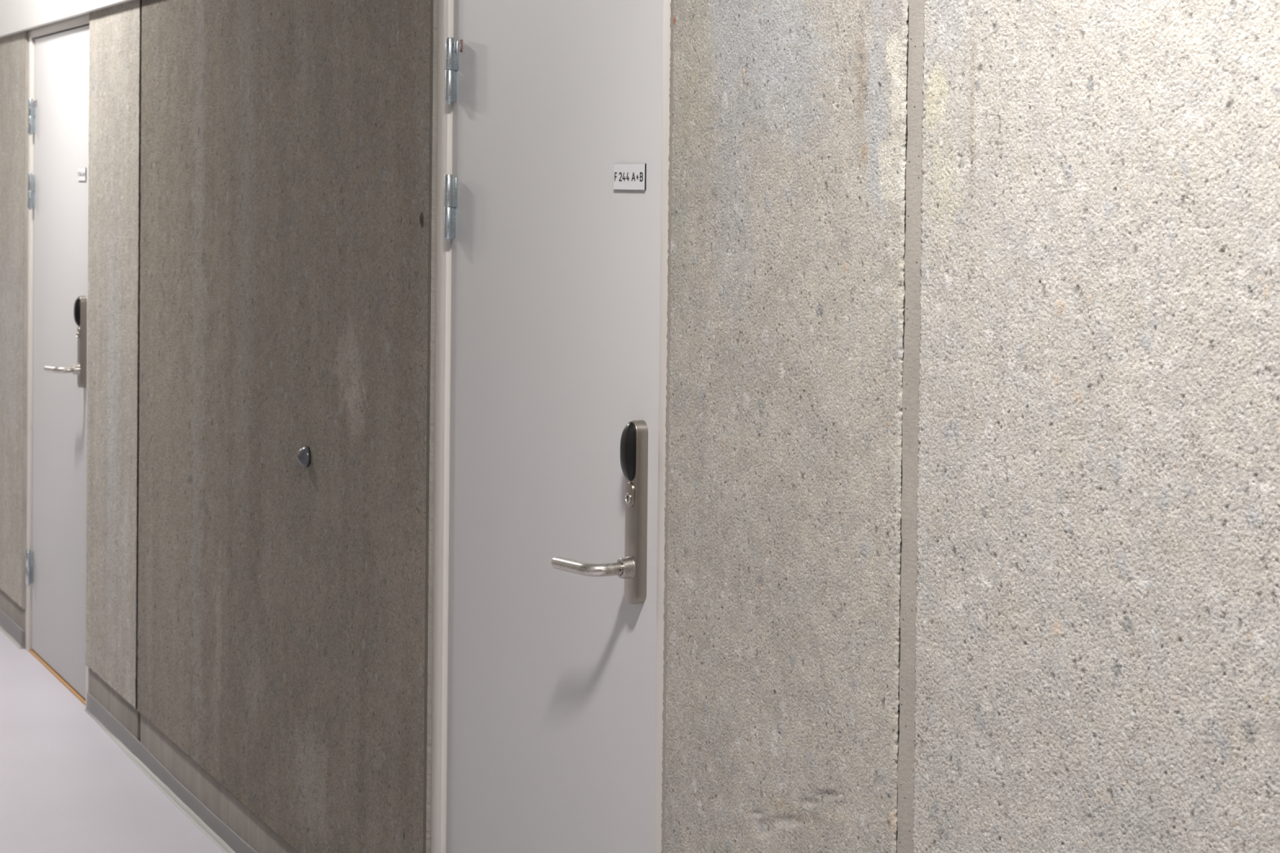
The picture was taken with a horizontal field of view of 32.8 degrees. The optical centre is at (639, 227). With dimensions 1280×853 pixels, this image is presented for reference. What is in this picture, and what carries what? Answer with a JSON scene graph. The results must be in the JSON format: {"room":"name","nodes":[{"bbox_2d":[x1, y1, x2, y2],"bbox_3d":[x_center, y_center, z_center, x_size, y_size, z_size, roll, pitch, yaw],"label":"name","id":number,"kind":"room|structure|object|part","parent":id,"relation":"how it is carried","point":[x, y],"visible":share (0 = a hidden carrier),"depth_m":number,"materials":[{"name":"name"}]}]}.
{"room":"building corridor","nodes":[
{"label":"building corridor","id":0,"kind":"room"},
{"bbox_2d":[0,630,223,852],"bbox_3d":[-1.568,1.626,4.183,2.550,0.060,15.200,0,1,-27],"label":"floor","id":1,"kind":"structure","parent":0,"point":[66,786],"depth_m":6.06,"materials":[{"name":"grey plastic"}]},
{"bbox_2d":[0,0,1279,852],"bbox_3d":[-0.505,-0.028,4.683,0.203,3.250,15.205,0,1,-27],"label":"wall","id":2,"kind":"structure","parent":0,"point":[971,518],"depth_m":3.04,"materials":[{"name":"concrete"}]},
{"bbox_2d":[0,608,24,648],"bbox_3d":[-3.144,1.437,9.630,0.021,0.064,4.056,0,1,-27],"label":"baseboard","id":3,"kind":"structure","parent":2,"relation":"attached to","point":[8,627],"depth_m":8.00,"materials":[{"name":"grey plastic"}]},
{"bbox_2d":[25,13,89,706],"bbox_3d":[-1.949,0.402,7.371,0.250,2.250,0.996,0,1,-27],"label":"door","id":4,"kind":"structure","parent":2,"relation":"in","point":[57,243],"depth_m":7.38,"materials":[{"name":"metal"}]},
{"bbox_3d":[-1.883,0.458,7.024,0.145,0.025,0.053,1,1,36],"label":"lever handle","id":5,"kind":"part","parent":4,"relation":"part of","materials":[{"name":"metal"}]},
{"bbox_2d":[77,167,86,181],"bbox_3d":[-1.809,-0.173,7.056,0.004,0.043,0.112,0,1,-27],"label":"room sign","id":6,"kind":"object","parent":4,"relation":"attached to","point":[82,171],"visible":1,"depth_m":7.05,"materials":[{"name":"white"}]},
{"bbox_3d":[-1.798,0.368,7.016,0.022,0.296,0.038,0,1,-27],"label":"lock plate","id":7,"kind":"part","parent":4,"relation":"part of","materials":[{"name":"metal"}]},
{"bbox_2d":[0,0,132,37],"bbox_3d":[-0.593,-1.137,4.609,0.022,1.032,15.200,0,1,-27],"label":"ceiling","id":8,"kind":"structure","parent":2,"relation":"attached to","point":[16,16],"depth_m":7.46,"materials":[{"name":"white paint"}]},
{"bbox_3d":[-1.577,0.325,6.640,0.073,2.158,0.642,0,1,-27],"label":"concrete panel","id":9,"kind":"part","parent":2,"relation":"part of","materials":[{"name":"grey concrete"}]},
{"bbox_2d":[84,692,257,852],"bbox_3d":[-1.102,1.542,5.619,0.030,0.058,2.941,0,1,-27],"label":"baseboard","id":10,"kind":"structure","parent":2,"relation":"attached to","point":[228,842],"depth_m":6.03,"materials":[{"name":"grey plastic"}]},
{"bbox_2d":[297,445,311,466],"bbox_3d":[-0.766,0.521,4.948,0.029,0.048,0.048,0,1,-27],"label":"door stop","id":11,"kind":"object","parent":2,"relation":"attached to","point":[304,455],"visible":1,"depth_m":4.93,"materials":[{"name":"silver metal"}]},
{"bbox_2d":[431,0,671,852],"bbox_3d":[-0.157,0.492,3.860,0.250,2.250,0.996,0,1,-27],"label":"door","id":12,"kind":"structure","parent":2,"relation":"in","point":[551,319],"depth_m":3.83,"materials":[{"name":"paint"}]},
{"bbox_3d":[-0.092,0.548,3.513,0.145,0.025,0.053,1,1,36],"label":"lever handle","id":13,"kind":"part","parent":12,"relation":"part of","materials":[{"name":"metal"}]},
{"bbox_2d":[613,163,646,190],"bbox_3d":[-0.017,-0.083,3.545,0.004,0.043,0.112,0,1,-27],"label":"room sign","id":14,"kind":"object","parent":12,"relation":"attached to","point":[633,176],"visible":1,"depth_m":3.54,"materials":[{"name":"white plastic"}]},
{"bbox_3d":[-0.006,0.458,3.505,0.022,0.296,0.038,0,1,-27],"label":"lock plate","id":15,"kind":"part","parent":12,"relation":"part of","materials":[{"name":"metal"}]},
{"bbox_3d":[0.217,0.415,3.123,0.074,2.158,0.656,0,1,-27],"label":"concrete panel","id":16,"kind":"part","parent":2,"relation":"part of","materials":[{"name":"grey concrete"}]},
{"bbox_3d":[0.783,0.444,2.014,0.074,2.159,1.760,0,1,-27],"label":"concrete panel","id":17,"kind":"part","parent":2,"relation":"part of","materials":[{"name":"grey concrete"}]}
]}

